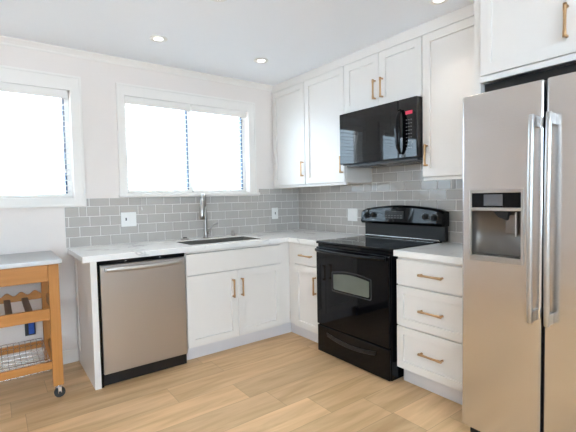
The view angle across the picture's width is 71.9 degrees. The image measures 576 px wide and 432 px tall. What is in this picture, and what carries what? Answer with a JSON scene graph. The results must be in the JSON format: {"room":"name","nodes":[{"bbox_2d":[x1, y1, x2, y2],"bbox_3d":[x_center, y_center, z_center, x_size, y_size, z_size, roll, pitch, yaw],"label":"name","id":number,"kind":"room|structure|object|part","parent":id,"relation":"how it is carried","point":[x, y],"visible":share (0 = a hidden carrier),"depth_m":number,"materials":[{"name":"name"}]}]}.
{"room":"kitchen","nodes":[
{"label":"kitchen","id":0,"kind":"room"},
{"bbox_2d":[0,44,298,364],"bbox_3d":[-2.389,-0.032,2.685,6.440,2.457,0.130,-3,3,-37],"label":"wall","id":1,"kind":"structure","parent":0,"point":[97,223],"depth_m":3.27,"materials":[{"name":"paint"}]},
{"bbox_2d":[25,322,35,335],"bbox_3d":[-1.929,0.837,2.974,0.066,0.108,0.022,-3,3,-37],"label":"wall outlet","id":2,"kind":"object","parent":1,"relation":"attached to","point":[30,329],"visible":0.84,"depth_m":2.97,"materials":[{"name":"blue plastic"}]},
{"bbox_2d":[0,348,78,371],"bbox_3d":[-3.245,1.194,2.009,3.915,0.105,0.013,-3,3,-37],"label":"baseboard","id":3,"kind":"structure","parent":1,"relation":"attached to","point":[69,356],"depth_m":3.03,"materials":[{"name":"white paint"}]},
{"bbox_2d":[0,65,85,207],"bbox_3d":[-2.176,-0.559,2.809,1.298,1.016,0.137,-3,3,-37],"label":"window","id":4,"kind":"structure","parent":1,"relation":"in","point":[8,74],"depth_m":3.10,"materials":[{"name":"white paint"}]},
{"bbox_2d":[0,82,70,197],"bbox_3d":[-2.162,-0.537,2.782,1.118,0.823,0.079,-3,3,-37],"label":"window blind","id":5,"kind":"object","parent":4,"relation":"attached to","point":[4,87],"visible":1,"depth_m":2.97,"materials":[{"name":"white paint"}]},
{"bbox_3d":[-2.161,-0.134,2.811,1.110,0.016,0.050,-3,3,-37],"label":"rail","id":6,"kind":"part","parent":5,"relation":"part of","materials":[{"name":"white paint"}]},
{"bbox_3d":[-1.829,-0.539,3.045,0.002,0.758,0.056,-3,3,-37],"label":"ladder cord","id":7,"kind":"part","parent":5,"relation":"part of","materials":[{"name":"white fabric"}]},
{"bbox_2d":[121,212,136,226],"bbox_3d":[-1.350,0.029,3.375,0.125,0.121,0.010,-3,3,-37],"label":"wall outlet","id":8,"kind":"object","parent":1,"relation":"attached to","point":[127,218],"visible":1,"depth_m":3.37,"materials":[{"name":"white plastic"}]},
{"bbox_2d":[0,35,272,90],"bbox_3d":[-2.506,-1.224,2.465,5.855,0.050,0.037,-3,3,-37],"label":"trim","id":9,"kind":"structure","parent":1,"relation":"attached to","point":[4,40],"depth_m":3.31,"materials":[{"name":"white paint"}]},
{"bbox_2d":[64,189,298,247],"bbox_3d":[-0.807,-0.029,3.792,2.326,0.460,0.006,-3,3,-37],"label":"backsplash","id":10,"kind":"structure","parent":1,"relation":"attached to","point":[258,189],"depth_m":3.57,"materials":[{"name":"tile"}]},
{"bbox_2d":[115,82,259,196],"bbox_3d":[-0.895,-0.662,3.750,1.391,0.950,0.155,-3,3,-37],"label":"window","id":11,"kind":"structure","parent":1,"relation":"in","point":[122,89],"depth_m":3.73,"materials":[{"name":"white paint"}]},
{"bbox_2d":[124,96,191,209],"bbox_3d":[-1.131,-0.540,3.534,0.586,0.963,0.106,-3,3,-37],"label":"window blind","id":12,"kind":"object","parent":11,"relation":"attached to","point":[127,99],"visible":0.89,"depth_m":3.51,"materials":[{"name":"white paint"}]},
{"bbox_3d":[-1.325,-0.590,3.419,0.002,0.748,0.056,-3,3,-37],"label":"ladder cord","id":13,"kind":"part","parent":12,"relation":"part of","materials":[{"name":"white fabric"}]},
{"bbox_3d":[-1.269,-0.517,3.397,0.002,0.894,0.040,-3,3,-37],"label":"pull cord","id":14,"kind":"part","parent":12,"relation":"part of","materials":[{"name":"white fabric"}]},
{"bbox_3d":[-1.147,-0.599,3.551,0.002,0.748,0.056,-3,3,-37],"label":"ladder cord","id":15,"kind":"part","parent":12,"relation":"part of","materials":[{"name":"white fabric"}]},
{"bbox_3d":[-1.140,-0.218,3.569,0.578,0.016,0.050,-3,3,-37],"label":"rail","id":16,"kind":"part","parent":12,"relation":"part of","materials":[{"name":"white paint"}]},
{"bbox_3d":[-0.871,-0.203,3.752,1.391,0.032,0.105,-3,3,-37],"label":"sill","id":17,"kind":"part","parent":11,"relation":"part of","materials":[{"name":"white paint"}]},
{"bbox_2d":[189,105,245,191],"bbox_3d":[-0.668,-0.641,3.893,0.585,0.813,0.079,-3,3,-37],"label":"window blind","id":18,"kind":"object","parent":11,"relation":"attached to","point":[194,108],"visible":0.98,"depth_m":3.87,"materials":[{"name":"white paint"}]},
{"bbox_3d":[-0.667,-0.244,3.921,0.577,0.016,0.050,-3,3,-37],"label":"rail","id":19,"kind":"part","parent":18,"relation":"part of","materials":[{"name":"white paint"}]},
{"bbox_2d":[272,208,277,218],"bbox_3d":[-0.135,-0.029,4.280,0.080,0.120,0.010,-3,3,-37],"label":"wall outlet","id":20,"kind":"object","parent":1,"relation":"attached to","point":[274,210],"visible":1,"depth_m":4.28,"materials":[{"name":"white plastic"}]},
{"bbox_2d":[0,324,469,431],"bbox_3d":[-0.688,1.299,0.497,6.440,0.060,5.740,-3,3,-37],"label":"floor","id":21,"kind":"structure","parent":0,"point":[284,382],"depth_m":2.53,"materials":[{"name":"brown wood"}]},
{"bbox_2d":[0,251,65,396],"bbox_3d":[-1.971,0.742,2.552,0.876,0.907,0.577,-3,3,-37],"label":"kitchen cart","id":22,"kind":"object","parent":21,"relation":"on","point":[41,266],"visible":1,"depth_m":2.56,"materials":[{"name":"brown wood"}]},
{"bbox_3d":[-2.131,0.597,2.754,0.720,0.065,0.020,-3,3,-37],"label":"rack rail","id":23,"kind":"part","parent":22,"relation":"part of","materials":[{"name":"brown wood"}]},
{"bbox_3d":[-1.823,0.380,2.324,0.720,0.108,0.020,-3,3,-37],"label":"drawer","id":24,"kind":"part","parent":22,"relation":"part of","materials":[{"name":"brown wood"}]},
{"bbox_2d":[0,338,49,381],"bbox_3d":[-1.971,0.974,2.560,0.709,0.087,0.498,-3,3,-37],"label":"wire basket","id":25,"kind":"object","parent":22,"relation":"on","point":[13,349],"depth_m":2.84,"materials":[{"name":"silver metal"}]},
{"bbox_3d":[-1.818,0.645,2.337,0.720,0.072,0.022,-3,3,-37],"label":"rack rail","id":26,"kind":"part","parent":22,"relation":"part of","materials":[{"name":"brown wood"}]},
{"bbox_3d":[-1.812,0.692,2.988,0.060,0.796,0.042,-3,3,-37],"label":"leg","id":27,"kind":"part","parent":22,"relation":"part of","materials":[{"name":"brown wood"}]},
{"bbox_3d":[-1.507,0.706,2.578,0.060,0.796,0.042,-3,3,-37],"label":"leg","id":28,"kind":"part","parent":22,"relation":"part of","materials":[{"name":"brown wood"}]},
{"bbox_2d":[74,258,101,389],"bbox_3d":[-1.475,0.734,2.915,0.046,0.870,0.615,-3,3,-37],"label":"end panel","id":29,"kind":"object","parent":21,"relation":"on","point":[86,289],"visible":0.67,"depth_m":2.77,"materials":[{"name":"white paint"}]},
{"bbox_2d":[96,253,187,387],"bbox_3d":[-1.185,0.721,3.084,0.615,0.868,0.660,-3,3,-37],"label":"dishwasher","id":30,"kind":"object","parent":21,"relation":"on","point":[142,300],"visible":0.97,"depth_m":2.84,"materials":[{"name":"silver metal"}]},
{"bbox_3d":[-1.007,0.355,2.826,0.544,0.037,0.054,-3,3,-37],"label":"handle","id":31,"kind":"part","parent":30,"relation":"part of","materials":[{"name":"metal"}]},
{"bbox_3d":[-1.035,1.116,2.910,0.613,0.082,0.026,-3,3,-37],"label":"kick plate","id":32,"kind":"part","parent":30,"relation":"part of","materials":[{"name":"black metal"}]},
{"bbox_2d":[183,242,291,359],"bbox_3d":[-0.526,0.683,3.608,1.060,0.870,0.671,-3,3,-37],"label":"base cabinet","id":33,"kind":"object","parent":21,"relation":"on","point":[237,297],"visible":0.84,"depth_m":3.31,"materials":[{"name":"white paint"}]},
{"bbox_3d":[-0.597,0.739,3.199,0.446,0.560,0.020,-3,3,-37],"label":"door","id":34,"kind":"part","parent":33,"relation":"part of","materials":[{"name":"white paint"}]},
{"bbox_2d":[67,229,363,262],"bbox_3d":[-0.482,0.236,3.380,2.318,0.042,1.050,-3,3,-37],"label":"countertop","id":35,"kind":"structure","parent":33,"relation":"on","point":[88,254],"depth_m":3.21,"materials":[{"name":"white stone"}]},
{"bbox_2d":[199,193,217,237],"bbox_3d":[-0.754,-0.002,3.655,0.121,0.416,0.244,0,3,25],"label":"kitchen faucet","id":36,"kind":"object","parent":35,"relation":"on","point":[203,205],"visible":0.99,"depth_m":3.67,"materials":[{"name":"silver metal"}]},
{"bbox_3d":[-0.769,-0.148,3.640,0.031,0.121,0.139,-1,3,-2],"label":"spout","id":37,"kind":"part","parent":36,"relation":"part of","materials":[{"name":"silver metal"}]},
{"bbox_3d":[-0.703,0.115,3.726,0.111,0.110,0.025,-2,3,-16],"label":"lever","id":38,"kind":"part","parent":36,"relation":"part of","materials":[{"name":"silver metal"}]},
{"bbox_2d":[179,236,260,254],"bbox_3d":[-0.594,0.327,3.493,0.664,0.227,0.324,-3,3,-37],"label":"sink","id":39,"kind":"object","parent":35,"relation":"in","point":[207,241],"visible":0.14,"depth_m":3.62,"materials":[{"name":"metal"}]},
{"bbox_3d":[-0.424,0.360,3.315,0.894,0.162,0.020,-3,3,-37],"label":"false drawer","id":40,"kind":"part","parent":33,"relation":"part of","materials":[{"name":"white paint"}]},
{"bbox_3d":[-0.442,0.597,3.273,0.018,0.150,0.038,-3,3,-37],"label":"handle","id":41,"kind":"part","parent":33,"relation":"part of","materials":[{"name":"gold metal"}]},
{"bbox_3d":[-0.375,0.593,3.323,0.018,0.150,0.038,-3,3,-37],"label":"handle","id":42,"kind":"part","parent":33,"relation":"part of","materials":[{"name":"gold metal"}]},
{"bbox_3d":[-0.237,0.719,3.466,0.444,0.560,0.020,-3,3,-37],"label":"door","id":43,"kind":"part","parent":33,"relation":"part of","materials":[{"name":"white paint"}]},
{"bbox_2d":[289,242,318,342],"bbox_3d":[0.355,0.662,3.680,0.671,0.870,0.496,-3,3,-37],"label":"base cabinet","id":44,"kind":"object","parent":21,"relation":"on","point":[302,257],"visible":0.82,"depth_m":3.49,"materials":[{"name":"white paint"}]},
{"bbox_3d":[0.164,0.343,3.431,0.020,0.162,0.336,-3,3,-37],"label":"drawer","id":45,"kind":"part","parent":44,"relation":"part of","materials":[{"name":"white paint"}]},
{"bbox_3d":[0.171,0.712,3.449,0.020,0.560,0.336,-3,3,-37],"label":"door","id":46,"kind":"part","parent":44,"relation":"part of","materials":[{"name":"white paint"}]},
{"bbox_3d":[0.223,0.589,3.321,0.038,0.150,0.018,-3,3,-37],"label":"handle","id":47,"kind":"part","parent":44,"relation":"part of","materials":[{"name":"gold metal"}]},
{"bbox_2d":[315,205,448,380],"bbox_3d":[0.708,0.519,3.130,0.696,1.194,0.808,-3,3,-37],"label":"electric range","id":48,"kind":"object","parent":21,"relation":"on","point":[357,284],"visible":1,"depth_m":2.98,"materials":[{"name":"black metal"}]},
{"bbox_3d":[0.435,0.284,2.937,0.050,0.032,0.714,-3,3,-37],"label":"oven handle","id":49,"kind":"part","parent":48,"relation":"part of","materials":[{"name":"black metal"}]},
{"bbox_3d":[0.466,0.508,2.947,0.001,0.134,0.365,-3,3,-37],"label":"door glass","id":50,"kind":"part","parent":48,"relation":"part of","materials":[{"name":"grey glass"}]},
{"bbox_3d":[0.469,0.573,2.972,0.024,0.634,0.740,-3,3,-37],"label":"oven door","id":51,"kind":"part","parent":48,"relation":"part of","materials":[{"name":"black metal"}]},
{"bbox_3d":[0.479,1.009,2.994,0.020,0.218,0.740,-3,3,-37],"label":"storage drawer","id":52,"kind":"part","parent":48,"relation":"part of","materials":[{"name":"black metal"}]},
{"bbox_2d":[316,235,441,251],"bbox_3d":[0.706,0.208,3.137,0.623,0.023,0.752,-3,3,-37],"label":"cooktop","id":53,"kind":"object","parent":48,"relation":"in","point":[366,243],"depth_m":3.05,"materials":[{"name":"black glass"}]},
{"bbox_3d":[0.886,-0.009,3.292,0.012,0.063,0.190,-3,3,-37],"label":"display panel","id":54,"kind":"part","parent":48,"relation":"part of","materials":[{"name":"black glass"}]},
{"bbox_3d":[0.939,-0.011,3.284,0.095,0.159,0.808,-3,3,-37],"label":"control panel","id":55,"kind":"part","parent":48,"relation":"part of","materials":[{"name":"black plastic"}]},
{"bbox_3d":[1.050,0.008,3.043,0.032,0.052,0.052,-3,3,-37],"label":"knob","id":56,"kind":"part","parent":48,"relation":"part of","materials":[{"name":"black plastic"}]},
{"bbox_3d":[1.094,0.013,2.984,0.032,0.052,0.052,-3,3,-37],"label":"knob","id":57,"kind":"part","parent":48,"relation":"part of","materials":[{"name":"black plastic"}]},
{"bbox_2d":[397,257,461,404],"bbox_3d":[1.126,0.697,2.646,0.671,0.870,0.517,-3,3,-37],"label":"base cabinet","id":58,"kind":"object","parent":21,"relation":"on","point":[429,293],"visible":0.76,"depth_m":2.48,"materials":[{"name":"white paint"}]},
{"bbox_2d":[393,242,462,264],"bbox_3d":[1.121,0.240,2.634,0.638,0.042,0.530,-3,3,-37],"label":"countertop","id":59,"kind":"structure","parent":58,"relation":"on","point":[446,252],"depth_m":2.54,"materials":[{"name":"white stone"}]},
{"bbox_3d":[0.900,0.883,2.482,0.020,0.282,0.510,-3,3,-37],"label":"drawer","id":60,"kind":"part","parent":58,"relation":"part of","materials":[{"name":"white paint"}]},
{"bbox_3d":[0.894,0.600,2.469,0.020,0.264,0.510,-3,3,-37],"label":"drawer","id":61,"kind":"part","parent":58,"relation":"part of","materials":[{"name":"white paint"}]},
{"bbox_3d":[0.890,0.376,2.458,0.020,0.164,0.510,-3,3,-37],"label":"drawer","id":62,"kind":"part","parent":58,"relation":"part of","materials":[{"name":"white paint"}]},
{"bbox_3d":[0.883,0.878,2.456,0.038,0.018,0.160,-3,3,-37],"label":"handle","id":63,"kind":"part","parent":58,"relation":"part of","materials":[{"name":"gold metal"}]},
{"bbox_3d":[0.878,0.605,2.443,0.038,0.018,0.160,-3,3,-37],"label":"handle","id":64,"kind":"part","parent":58,"relation":"part of","materials":[{"name":"gold metal"}]},
{"bbox_3d":[0.873,0.374,2.432,0.038,0.018,0.160,-3,3,-37],"label":"handle","id":65,"kind":"part","parent":58,"relation":"part of","materials":[{"name":"gold metal"}]},
{"bbox_2d":[474,0,493,94],"bbox_3d":[1.304,-0.089,2.402,0.611,2.456,0.039,-3,3,-37],"label":"panel","id":66,"kind":"object","parent":21,"relation":"on","point":[479,88],"visible":0.02,"depth_m":2.18,"materials":[{"name":"white paint"}]},
{"bbox_2d":[462,72,575,431],"bbox_3d":[1.468,0.273,1.911,0.867,1.772,0.908,-3,3,-37],"label":"refrigerator","id":67,"kind":"object","parent":21,"relation":"on","point":[519,258],"visible":1,"depth_m":1.82,"materials":[{"name":"silver metal"}]},
{"bbox_3d":[0.999,0.047,1.909,0.010,0.351,0.254,-3,3,-37],"label":"dispenser frame","id":68,"kind":"part","parent":67,"relation":"part of","materials":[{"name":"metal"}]},
{"bbox_3d":[1.035,-0.002,1.912,0.035,0.042,0.074,-3,3,-37],"label":"water spout","id":69,"kind":"part","parent":67,"relation":"part of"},
{"bbox_3d":[1.077,0.016,1.747,0.068,0.917,0.022,-3,3,-37],"label":"handle","id":70,"kind":"part","parent":67,"relation":"part of","materials":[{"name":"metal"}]},
{"bbox_3d":[1.117,0.018,1.694,0.068,0.917,0.022,-3,3,-37],"label":"handle","id":71,"kind":"part","parent":67,"relation":"part of","materials":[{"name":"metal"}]},
{"bbox_3d":[1.316,0.261,1.558,0.070,1.704,0.524,-3,3,-37],"label":"door","id":72,"kind":"part","parent":67,"relation":"part of","materials":[{"name":"silver metal"}]},
{"bbox_2d":[0,0,473,85],"bbox_3d":[-0.737,-1.234,0.377,6.440,0.100,5.740,-3,3,-37],"label":"ceiling","id":73,"kind":"structure","parent":0,"point":[296,37],"depth_m":2.74,"materials":[{"name":"paint"}]},
{"bbox_2d":[149,35,167,41],"bbox_3d":[-0.945,-1.297,2.906,0.128,0.006,0.128,-3,3,-37],"label":"recessed light","id":74,"kind":"object","parent":73,"relation":"in","point":[156,38],"visible":1,"depth_m":2.90,"materials":[{"name":"white plastic"}]},
{"bbox_2d":[254,58,267,62],"bbox_3d":[-0.228,-1.335,3.414,0.128,0.006,0.128,-3,3,-37],"label":"recessed light","id":75,"kind":"object","parent":73,"relation":"in","point":[257,60],"visible":1,"depth_m":3.40,"materials":[{"name":"white plastic"}]},
{"bbox_2d":[428,0,447,4],"bbox_3d":[0.917,-1.309,2.402,0.128,0.006,0.128,-3,3,-37],"label":"recessed light","id":76,"kind":"object","parent":73,"relation":"in","point":[433,2],"visible":1,"depth_m":2.42,"materials":[{"name":"white plastic"}]},
{"bbox_2d":[298,164,462,242],"bbox_3d":[1.816,-0.096,2.319,0.130,2.457,5.500,-3,3,-37],"label":"wall","id":77,"kind":"structure","parent":0,"point":[321,208],"depth_m":3.53,"materials":[{"name":"tile"}]},
{"bbox_2d":[272,82,306,187],"bbox_3d":[0.124,-0.798,4.121,0.388,1.005,0.548,-3,3,-37],"label":"upper cabinet","id":78,"kind":"object","parent":77,"relation":"attached to","point":[288,115],"visible":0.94,"depth_m":4.02,"materials":[{"name":"white paint"}]},
{"bbox_3d":[0.026,-0.301,4.064,0.020,0.022,0.548,-3,3,-37],"label":"light rail","id":79,"kind":"part","parent":78,"relation":"part of","materials":[{"name":"white paint"}]},
{"bbox_2d":[304,67,371,186],"bbox_3d":[0.448,-0.783,3.687,0.388,1.005,0.533,-3,3,-37],"label":"upper cabinet","id":80,"kind":"object","parent":77,"relation":"attached to","point":[324,93],"visible":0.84,"depth_m":3.59,"materials":[{"name":"white paint"}]},
{"bbox_3d":[0.331,-0.787,3.599,0.020,0.974,0.527,-3,3,-37],"label":"door","id":81,"kind":"part","parent":80,"relation":"part of","materials":[{"name":"white paint"}]},
{"bbox_3d":[0.350,-0.286,3.630,0.020,0.022,0.533,-3,3,-37],"label":"light rail","id":82,"kind":"part","parent":80,"relation":"part of","materials":[{"name":"white paint"}]},
{"bbox_2d":[348,208,356,220],"bbox_3d":[0.623,-0.012,3.812,0.010,0.121,0.125,-3,3,-37],"label":"wall outlet","id":83,"kind":"object","parent":77,"relation":"attached to","point":[352,212],"visible":1,"depth_m":3.81,"materials":[{"name":"white plastic"}]},
{"bbox_2d":[344,36,422,113],"bbox_3d":[0.830,-1.060,3.153,0.388,0.417,0.760,-3,3,-37],"label":"upper cabinet","id":84,"kind":"object","parent":77,"relation":"attached to","point":[392,74],"visible":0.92,"depth_m":3.02,"materials":[{"name":"white paint"}]},
{"bbox_3d":[0.599,-1.059,3.218,0.020,0.405,0.373,-3,3,-37],"label":"door","id":85,"kind":"part","parent":84,"relation":"part of","materials":[{"name":"white paint"}]},
{"bbox_3d":[0.668,-0.983,3.082,0.038,0.150,0.018,-3,3,-37],"label":"handle","id":86,"kind":"part","parent":84,"relation":"part of","materials":[{"name":"gold metal"}]},
{"bbox_3d":[0.712,-0.981,3.024,0.038,0.150,0.018,-3,3,-37],"label":"handle","id":87,"kind":"part","parent":84,"relation":"part of","materials":[{"name":"gold metal"}]},
{"bbox_2d":[340,96,422,167],"bbox_3d":[0.802,-0.626,3.145,0.460,0.442,0.756,-3,3,-37],"label":"microwave oven","id":88,"kind":"object","parent":84,"relation":"attached to","point":[390,134],"visible":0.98,"depth_m":2.98,"materials":[{"name":"black glass"}]},
{"bbox_3d":[0.628,-0.625,3.093,0.002,0.292,0.430,-3,3,-37],"label":"door glass","id":89,"kind":"part","parent":88,"relation":"part of","materials":[{"name":"black glass"}]},
{"bbox_3d":[0.630,-0.633,3.115,0.029,0.416,0.598,-3,3,-37],"label":"door","id":90,"kind":"part","parent":88,"relation":"part of","materials":[{"name":"black glass"}]},
{"bbox_3d":[0.789,-0.599,2.824,0.054,0.319,0.047,-3,3,-37],"label":"handle","id":91,"kind":"part","parent":88,"relation":"part of","materials":[{"name":"black plastic"}]},
{"bbox_3d":[0.857,-0.623,2.811,0.029,0.416,0.155,-3,3,-37],"label":"control panel","id":92,"kind":"part","parent":88,"relation":"part of","materials":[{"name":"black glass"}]},
{"bbox_2d":[406,119,411,147],"bbox_3d":[0.854,-0.580,2.793,0.002,0.201,0.049,-3,3,-37],"label":"print","id":93,"kind":"object","parent":88,"relation":"attached to","point":[408,121],"depth_m":2.79},
{"bbox_3d":[0.825,-1.049,2.915,0.020,0.405,0.377,-3,3,-37],"label":"door","id":94,"kind":"part","parent":84,"relation":"part of","materials":[{"name":"white paint"}]},
{"bbox_2d":[422,16,473,180],"bbox_3d":[1.215,-0.749,2.658,0.388,1.005,0.507,-3,3,-37],"label":"upper cabinet","id":95,"kind":"object","parent":77,"relation":"attached to","point":[448,51],"visible":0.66,"depth_m":2.63,"materials":[{"name":"white paint"}]},
{"bbox_2d":[272,3,473,93],"bbox_3d":[0.671,-1.316,3.385,0.344,0.076,2.354,-3,3,-37],"label":"board","id":96,"kind":"object","parent":95,"relation":"on","point":[465,12],"visible":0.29,"depth_m":3.00,"materials":[{"name":"white paint"}]},
{"bbox_3d":[0.953,-0.419,2.741,0.038,0.150,0.018,-3,3,-37],"label":"handle","id":97,"kind":"part","parent":95,"relation":"part of","materials":[{"name":"gold metal"}]},
{"bbox_3d":[1.117,-0.252,2.601,0.020,0.022,0.507,-3,3,-37],"label":"light rail","id":98,"kind":"part","parent":95,"relation":"part of","materials":[{"name":"white paint"}]},
{"bbox_2d":[480,0,575,91],"bbox_3d":[1.556,-0.956,1.948,0.670,0.660,0.940,-3,3,-37],"label":"upper cabinet","id":99,"kind":"object","parent":77,"relation":"attached to","point":[522,41],"visible":0.98,"depth_m":1.99,"materials":[{"name":"white paint"}]},
{"bbox_3d":[1.332,-0.725,1.789,0.014,0.028,0.940,-3,3,-37],"label":"rail","id":100,"kind":"part","parent":99,"relation":"part of","materials":[{"name":"white paint"}]},
{"bbox_3d":[1.268,-0.892,1.810,0.038,0.150,0.018,-3,3,-37],"label":"handle","id":101,"kind":"part","parent":99,"relation":"part of","materials":[{"name":"gold metal"}]},
{"label":"outside","id":102,"kind":"structure","parent":0,"visible":0},
{"bbox_3d":[-2.052,1.918,-0.811,42.000,0.120,46.000,-3,3,-37],"label":"ground","id":103,"kind":"structure","parent":102,"visible":0},
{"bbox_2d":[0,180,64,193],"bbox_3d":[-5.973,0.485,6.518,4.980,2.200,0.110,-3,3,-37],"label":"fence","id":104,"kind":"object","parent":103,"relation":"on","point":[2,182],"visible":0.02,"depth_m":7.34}
]}

